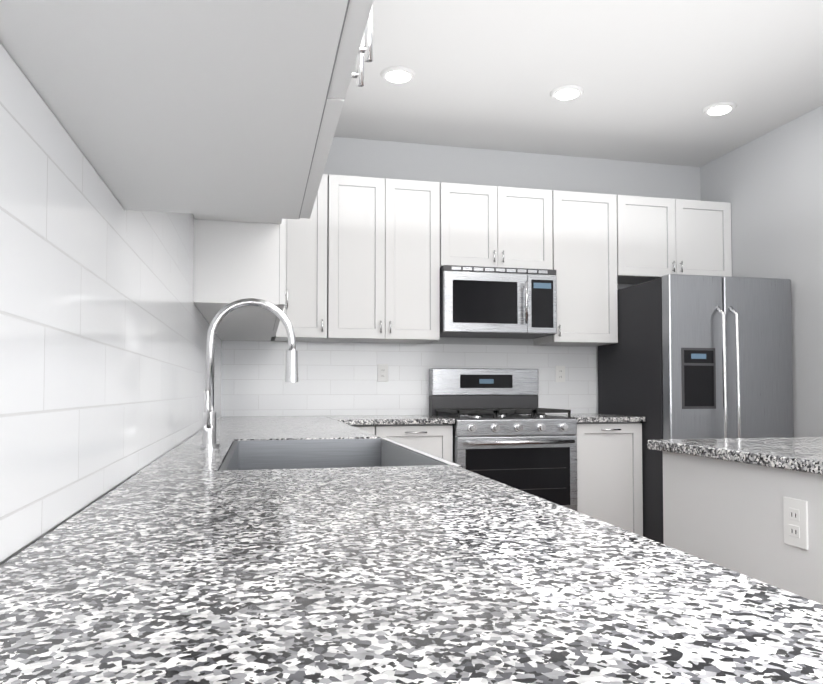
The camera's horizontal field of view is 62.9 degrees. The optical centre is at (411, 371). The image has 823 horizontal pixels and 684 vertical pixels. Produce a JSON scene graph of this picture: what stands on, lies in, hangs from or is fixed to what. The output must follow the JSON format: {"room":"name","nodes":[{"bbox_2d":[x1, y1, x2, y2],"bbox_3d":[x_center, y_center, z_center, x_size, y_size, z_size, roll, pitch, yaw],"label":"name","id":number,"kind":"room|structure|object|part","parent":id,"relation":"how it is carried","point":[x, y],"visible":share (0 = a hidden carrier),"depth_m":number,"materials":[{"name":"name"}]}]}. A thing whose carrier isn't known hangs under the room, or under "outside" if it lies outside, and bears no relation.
{"room":"kitchen","nodes":[
{"label":"kitchen","id":0,"kind":"room"},
{"bbox_2d":[0,417,219,564],"bbox_3d":[-0.505,-0.276,0.875,0.120,2.760,7.140,0,-2,-13],"label":"wall","id":1,"kind":"structure","parent":0,"point":[29,544],"depth_m":0.86,"materials":[{"name":"white tile"}]},
{"bbox_2d":[0,43,221,561],"bbox_3d":[-0.640,-0.029,1.757,0.008,0.478,5.092,0,-2,-13],"label":"backsplash","id":2,"kind":"structure","parent":1,"relation":"attached to","point":[104,325],"depth_m":0.86,"materials":[{"name":"tile"}]},
{"bbox_2d":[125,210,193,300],"bbox_3d":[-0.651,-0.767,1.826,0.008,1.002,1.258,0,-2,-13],"label":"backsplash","id":3,"kind":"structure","parent":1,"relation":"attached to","point":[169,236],"depth_m":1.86,"materials":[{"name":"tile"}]},
{"bbox_2d":[0,0,373,218],"bbox_3d":[-0.222,-0.800,0.729,0.356,1.000,1.060,0,-2,-13],"label":"upper cabinet","id":4,"kind":"object","parent":1,"relation":"attached to","point":[224,107],"visible":0.98,"depth_m":0.72,"materials":[{"name":"white paint"}]},
{"bbox_3d":[-0.142,-0.791,1.019,0.020,0.996,0.526,0,-2,-13],"label":"door","id":5,"kind":"part","parent":4,"relation":"part of","materials":[{"name":"white paint"}]},
{"bbox_3d":[-0.026,-0.807,0.502,0.020,0.996,0.526,0,-2,-13],"label":"door","id":6,"kind":"part","parent":4,"relation":"part of","materials":[{"name":"white paint"}]},
{"bbox_3d":[-0.069,-0.370,0.782,0.028,0.075,0.009,0,-2,-13],"label":"handle","id":7,"kind":"part","parent":4,"relation":"part of","materials":[{"name":"silver metal"}]},
{"bbox_3d":[-0.055,-0.372,0.723,0.028,0.075,0.009,0,-2,-13],"label":"handle","id":8,"kind":"part","parent":4,"relation":"part of","materials":[{"name":"silver metal"}]},
{"bbox_2d":[193,214,281,223],"bbox_3d":[-0.495,-0.794,1.862,0.308,0.455,1.262,0,-2,-13],"label":"upper cabinet","id":9,"kind":"object","parent":1,"relation":"attached to","point":[237,218],"visible":0.12,"depth_m":2.42,"materials":[{"name":"white paint"}]},
{"bbox_2d":[193,218,287,333],"bbox_3d":[-0.761,-0.732,3.052,0.330,1.000,1.172,0,-2,-13],"label":"upper cabinet","id":10,"kind":"object","parent":1,"relation":"attached to","point":[234,261],"depth_m":2.48,"materials":[{"name":"white paint"}]},
{"bbox_3d":[-0.523,-0.742,2.700,0.020,0.996,0.376,0,-2,-13],"label":"door","id":11,"kind":"part","parent":10,"relation":"part of","materials":[{"name":"white paint"}]},
{"bbox_3d":[-0.536,-0.308,2.849,0.028,0.075,0.009,0,-2,-13],"label":"handle","id":12,"kind":"part","parent":10,"relation":"part of","materials":[{"name":"silver metal"}]},
{"bbox_2d":[220,338,270,340],"bbox_3d":[-1.006,-0.700,4.138,0.330,1.000,0.336,0,-2,-13],"label":"upper cabinet","id":13,"kind":"object","parent":1,"relation":"attached to","point":[235,339],"depth_m":4.19,"materials":[{"name":"white paint"}]},
{"bbox_2d":[217,334,275,337],"bbox_3d":[-0.929,-0.710,3.799,0.330,1.000,0.360,0,-2,-13],"label":"upper cabinet","id":14,"kind":"object","parent":1,"relation":"attached to","point":[220,335],"depth_m":3.90,"materials":[{"name":"white paint"}]},
{"bbox_2d":[216,438,239,469],"bbox_3d":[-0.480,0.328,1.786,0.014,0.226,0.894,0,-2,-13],"label":"sink","id":15,"kind":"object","parent":0,"relation":"attached to","point":[232,459],"depth_m":1.86,"materials":[{"name":"silver metal"}]},
{"bbox_2d":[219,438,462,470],"bbox_3d":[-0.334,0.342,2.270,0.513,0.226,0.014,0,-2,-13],"label":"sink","id":16,"kind":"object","parent":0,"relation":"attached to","point":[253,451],"depth_m":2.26,"materials":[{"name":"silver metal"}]},
{"bbox_2d":[380,438,460,465],"bbox_3d":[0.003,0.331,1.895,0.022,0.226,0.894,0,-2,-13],"label":"sink","id":17,"kind":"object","parent":0,"relation":"attached to","point":[392,453],"depth_m":2.05,"materials":[{"name":"silver metal"}]},
{"bbox_2d":[221,137,700,416],"bbox_3d":[0.468,-0.163,4.692,3.460,2.760,0.120,0,-2,-13],"label":"wall","id":18,"kind":"structure","parent":0,"point":[396,160],"depth_m":4.70,"materials":[{"name":"grey paint"}]},
{"bbox_2d":[275,174,330,341],"bbox_3d":[-0.693,-0.698,4.210,0.307,1.000,0.332,0,-2,-13],"label":"upper cabinet","id":19,"kind":"object","parent":18,"relation":"attached to","point":[307,241],"depth_m":4.06,"materials":[{"name":"white paint"}]},
{"bbox_3d":[-0.660,-0.702,4.058,0.301,0.996,0.020,0,-2,-13],"label":"door","id":20,"kind":"part","parent":19,"relation":"part of","materials":[{"name":"white paint"}]},
{"bbox_2d":[331,175,442,343],"bbox_3d":[-0.200,-0.694,4.321,0.703,1.000,0.332,0,-2,-13],"label":"upper cabinet","id":21,"kind":"object","parent":18,"relation":"attached to","point":[366,258],"depth_m":4.16,"materials":[{"name":"white paint"}]},
{"bbox_3d":[-0.335,-0.700,4.131,0.346,0.996,0.020,0,-2,-13],"label":"door","id":22,"kind":"part","parent":21,"relation":"part of","materials":[{"name":"white paint"}]},
{"bbox_3d":[0.006,-0.698,4.208,0.346,0.996,0.020,0,-2,-13],"label":"door","id":23,"kind":"part","parent":21,"relation":"part of","materials":[{"name":"white paint"}]},
{"bbox_2d":[221,341,597,415],"bbox_3d":[0.482,0.056,4.623,3.460,0.478,0.008,0,-2,-13],"label":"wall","id":24,"kind":"structure","parent":18,"relation":"attached to","point":[337,378],"depth_m":4.45,"materials":[{"name":"tile"}]},
{"bbox_2d":[377,364,387,381],"bbox_3d":[-0.190,0.010,4.464,0.072,0.116,0.008,0,-2,-13],"label":"electrical outlet","id":25,"kind":"object","parent":24,"relation":"attached to","point":[382,372],"visible":1,"depth_m":4.46,"materials":[{"name":"white plastic"}]},
{"bbox_2d":[555,366,564,381],"bbox_3d":[1.049,0.018,4.744,0.072,0.116,0.008,0,-2,-13],"label":"electrical outlet","id":26,"kind":"object","parent":24,"relation":"attached to","point":[560,373],"visible":1,"depth_m":4.74,"materials":[{"name":"white plastic"}]},
{"bbox_2d":[443,182,554,269],"bbox_3d":[0.518,-0.924,4.490,0.761,0.532,0.332,0,-2,-13],"label":"upper cabinet","id":27,"kind":"object","parent":18,"relation":"attached to","point":[484,225],"depth_m":4.33,"materials":[{"name":"white paint"}]},
{"bbox_3d":[0.367,-0.929,4.297,0.376,0.528,0.020,0,-2,-13],"label":"door","id":28,"kind":"part","parent":27,"relation":"part of","materials":[{"name":"white paint"}]},
{"bbox_2d":[440,265,556,338],"bbox_3d":[0.531,-0.445,4.420,0.752,0.417,0.447,0,-2,-13],"label":"microwave","id":29,"kind":"object","parent":27,"relation":"attached to","point":[494,302],"visible":1,"depth_m":4.25,"materials":[{"name":"grey metal"}]},
{"bbox_3d":[0.468,-0.434,4.243,0.552,0.380,0.029,0,-2,-13],"label":"door","id":30,"kind":"part","parent":29,"relation":"part of","materials":[{"name":"silver metal"}]},
{"bbox_3d":[0.725,-0.435,4.245,0.020,0.267,0.020,0,-2,-13],"label":"handle","id":31,"kind":"part","parent":29,"relation":"part of","materials":[{"name":"silver metal"}]},
{"bbox_2d":[534,283,550,288],"bbox_3d":[0.838,-0.549,4.314,0.120,0.035,0.001,0,-2,-13],"label":"clock","id":32,"kind":"object","parent":29,"relation":"on","point":[536,285],"depth_m":4.31,"materials":[{"name":"blue glass"}]},
{"bbox_3d":[0.738,-0.927,4.380,0.376,0.528,0.020,0,-2,-13],"label":"door","id":33,"kind":"part","parent":27,"relation":"part of","materials":[{"name":"white paint"}]},
{"bbox_2d":[534,190,618,345],"bbox_3d":[1.118,-0.686,4.619,0.460,1.000,0.332,0,-2,-13],"label":"upper cabinet","id":34,"kind":"object","parent":18,"relation":"attached to","point":[586,224],"depth_m":4.47,"materials":[{"name":"white paint"}]},
{"bbox_3d":[1.152,-0.690,4.467,0.456,0.996,0.020,0,-2,-13],"label":"door","id":35,"kind":"part","parent":34,"relation":"part of","materials":[{"name":"white paint"}]},
{"bbox_2d":[619,195,731,284],"bbox_3d":[1.774,-0.909,4.774,0.875,0.545,0.332,0,-2,-13],"label":"upper cabinet","id":36,"kind":"object","parent":18,"relation":"attached to","point":[658,237],"depth_m":4.61,"materials":[{"name":"white paint"}]},
{"bbox_3d":[1.595,-0.915,4.574,0.434,0.541,0.020,0,-2,-13],"label":"door","id":37,"kind":"part","parent":36,"relation":"part of","materials":[{"name":"white paint"}]},
{"bbox_3d":[2.022,-0.912,4.670,0.434,0.541,0.020,0,-2,-13],"label":"door","id":38,"kind":"part","parent":36,"relation":"part of","materials":[{"name":"white paint"}]},
{"bbox_2d":[334,0,822,166],"bbox_3d":[1.241,-1.683,1.311,3.700,0.080,7.140,0,-2,-13],"label":"ceiling","id":39,"kind":"structure","parent":0,"point":[653,78],"depth_m":3.59,"materials":[{"name":"grey paint"}]},
{"bbox_2d":[380,66,415,83],"bbox_3d":[-0.071,-1.568,3.576,0.190,0.015,0.190,0,-2,-13],"label":"recessed light","id":40,"kind":"object","parent":39,"relation":"in","point":[407,70],"depth_m":3.55,"materials":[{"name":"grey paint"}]},
{"bbox_3d":[-0.071,-1.562,3.575,0.124,0.004,0.124,0,-2,-13],"label":"recessed ceiling light lens","id":41,"kind":"part","parent":40,"relation":"part of","materials":[{"name":"white plastic"}]},
{"bbox_2d":[550,85,583,100],"bbox_3d":[0.875,-1.562,3.789,0.190,0.015,0.190,0,-2,-13],"label":"recessed light","id":42,"kind":"object","parent":39,"relation":"in","point":[578,89],"depth_m":3.76,"materials":[{"name":"white plastic"}]},
{"bbox_3d":[0.875,-1.556,3.789,0.124,0.004,0.124,0,-2,-13],"label":"recessed ceiling light lens","id":43,"kind":"part","parent":42,"relation":"part of","materials":[{"name":"white plastic"}]},
{"bbox_2d":[702,102,736,115],"bbox_3d":[1.831,-1.556,4.005,0.190,0.015,0.190,0,-2,-13],"label":"recessed light","id":44,"kind":"object","parent":39,"relation":"in","point":[731,105],"depth_m":3.98,"materials":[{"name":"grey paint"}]},
{"bbox_3d":[1.831,-1.550,4.005,0.124,0.004,0.124,0,-2,-13],"label":"recessed ceiling light lens","id":45,"kind":"part","parent":44,"relation":"part of","materials":[{"name":"white plastic"}]},
{"bbox_2d":[700,105,822,436],"bbox_3d":[2.987,-0.252,1.664,0.120,2.760,7.140,0,-2,-13],"label":"wall","id":46,"kind":"structure","parent":0,"point":[768,186],"depth_m":4.18,"materials":[{"name":"grey paint"}]},
{"bbox_3d":[1.241,1.155,1.228,3.700,0.080,7.140,0,-2,-13],"label":"floor","id":47,"kind":"structure","parent":0,"visible":0},
{"bbox_2d":[180,442,227,469],"bbox_3d":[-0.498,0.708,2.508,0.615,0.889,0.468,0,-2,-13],"label":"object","id":48,"kind":"structure","parent":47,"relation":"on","point":[189,459],"depth_m":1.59,"materials":[{"name":"white paint"}]},
{"bbox_2d":[184,416,379,449],"bbox_3d":[-0.650,0.270,3.282,0.645,0.030,2.090,0,-2,-13],"label":"countertop","id":49,"kind":"structure","parent":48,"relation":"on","point":[218,435],"depth_m":2.72,"materials":[{"name":"grey stone"}]},
{"bbox_2d":[200,298,297,448],"bbox_3d":[-0.450,0.003,1.878,0.270,0.423,0.108,0,-2,-13],"label":"faucet","id":50,"kind":"object","parent":49,"relation":"on","point":[291,370],"depth_m":1.88,"materials":[{"name":"silver metal"}]},
{"bbox_2d":[360,426,379,433],"bbox_3d":[-0.401,0.754,4.087,0.265,0.889,0.616,0,-2,-13],"label":"base cabinet","id":51,"kind":"object","parent":47,"relation":"on","point":[375,429],"depth_m":3.83,"materials":[{"name":"white paint"}]},
{"bbox_3d":[-0.337,0.696,3.798,0.258,0.766,0.020,0,-2,-13],"label":"door","id":52,"kind":"part","parent":51,"relation":"part of","materials":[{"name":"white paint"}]},
{"bbox_2d":[380,426,452,461],"bbox_3d":[-0.049,0.757,4.166,0.457,0.889,0.616,0,-2,-13],"label":"base cabinet","id":53,"kind":"object","parent":47,"relation":"on","point":[434,439],"depth_m":3.90,"materials":[{"name":"white paint"}]},
{"bbox_2d":[328,415,454,425],"bbox_3d":[-0.162,0.295,4.134,0.702,0.030,0.644,0,-2,-13],"label":"countertop","id":54,"kind":"structure","parent":53,"relation":"on","point":[353,420],"depth_m":3.88,"materials":[{"name":"stone"}]},
{"bbox_2d":[0,462,822,683],"bbox_3d":[-0.010,0.187,0.450,0.645,0.030,1.920,0,-2,-13],"label":"countertop","id":55,"kind":"structure","parent":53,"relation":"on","point":[421,572],"depth_m":0.53,"materials":[{"name":"stone"}]},
{"bbox_3d":[0.018,0.698,3.878,0.451,0.766,0.020,0,-2,-13],"label":"door","id":56,"kind":"part","parent":53,"relation":"part of","materials":[{"name":"white paint"}]},
{"bbox_2d":[429,368,576,510],"bbox_3d":[0.564,0.588,4.244,0.752,1.232,0.730,0,-2,-13],"label":"gas range","id":57,"kind":"object","parent":47,"relation":"on","point":[507,431],"visible":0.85,"depth_m":4.01,"materials":[{"name":"silver metal"}]},
{"bbox_3d":[0.355,0.328,3.878,0.037,0.038,0.024,0,-2,-13],"label":"knob","id":58,"kind":"part","parent":57,"relation":"part of","materials":[{"name":"silver metal"}]},
{"bbox_3d":[0.494,0.329,3.909,0.037,0.038,0.024,0,-2,-13],"label":"knob","id":59,"kind":"part","parent":57,"relation":"part of","materials":[{"name":"silver metal"}]},
{"bbox_2d":[439,415,574,420],"bbox_3d":[0.557,0.293,4.282,0.752,0.013,0.602,0,-2,-13],"label":"cooktop","id":60,"kind":"object","parent":57,"relation":"in","point":[457,417],"depth_m":4.04,"materials":[{"name":"grey metal"}]},
{"bbox_3d":[0.634,0.330,3.941,0.037,0.038,0.024,0,-2,-13],"label":"knob","id":61,"kind":"part","parent":57,"relation":"part of","materials":[{"name":"silver metal"}]},
{"bbox_3d":[0.773,0.331,3.972,0.037,0.038,0.024,0,-2,-13],"label":"knob","id":62,"kind":"part","parent":57,"relation":"part of","materials":[{"name":"silver metal"}]},
{"bbox_3d":[0.913,0.332,4.003,0.037,0.038,0.024,0,-2,-13],"label":"knob","id":63,"kind":"part","parent":57,"relation":"part of","materials":[{"name":"silver metal"}]},
{"bbox_2d":[545,414,644,535],"bbox_3d":[1.152,0.749,4.420,0.460,0.920,0.650,0,-2,-13],"label":"base cabinet","id":64,"kind":"object","parent":47,"relation":"on","point":[609,471],"visible":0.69,"depth_m":4.15,"materials":[{"name":"white paint"}]},
{"bbox_2d":[545,414,644,421],"bbox_3d":[1.153,0.304,4.430,0.460,0.030,0.645,0,-2,-13],"label":"countertop","id":65,"kind":"structure","parent":64,"relation":"on","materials":[{"name":"stone"}]},
{"bbox_3d":[1.215,0.706,4.148,0.450,0.766,0.020,0,-2,-13],"label":"door","id":66,"kind":"part","parent":64,"relation":"part of","materials":[{"name":"white paint"}]},
{"bbox_3d":[1.221,0.357,4.133,0.130,0.010,0.034,0,-2,-13],"label":"handle","id":67,"kind":"part","parent":64,"relation":"part of","materials":[{"name":"silver metal"}]},
{"bbox_2d":[598,274,792,543],"bbox_3d":[1.837,0.323,4.406,0.848,1.770,0.932,0,-2,-13],"label":"refrigerator","id":68,"kind":"object","parent":47,"relation":"on","point":[697,357],"visible":0.56,"depth_m":4.06,"materials":[{"name":"grey metal"}]},
{"bbox_3d":[1.832,0.196,3.972,0.024,1.178,0.080,0,-2,-13],"label":"handle","id":69,"kind":"part","parent":68,"relation":"part of","materials":[{"name":"silver metal"}]},
{"bbox_3d":[1.920,0.196,3.992,0.024,1.178,0.080,0,-2,-13],"label":"handle","id":70,"kind":"part","parent":68,"relation":"part of","materials":[{"name":"silver metal"}]},
{"bbox_2d":[652,449,822,604],"bbox_3d":[1.632,0.662,0.941,1.079,0.889,2.760,0,-2,-13],"label":"kitchen island","id":71,"kind":"object","parent":47,"relation":"on","point":[751,507],"depth_m":1.79,"materials":[{"name":"paint"}]},
{"bbox_2d":[647,437,822,476],"bbox_3d":[1.638,0.202,0.951,1.140,0.030,2.830,0,-2,-13],"label":"island countertop","id":72,"kind":"structure","parent":71,"relation":"on","point":[793,454],"depth_m":1.87,"materials":[{"name":"stone"}]}
]}

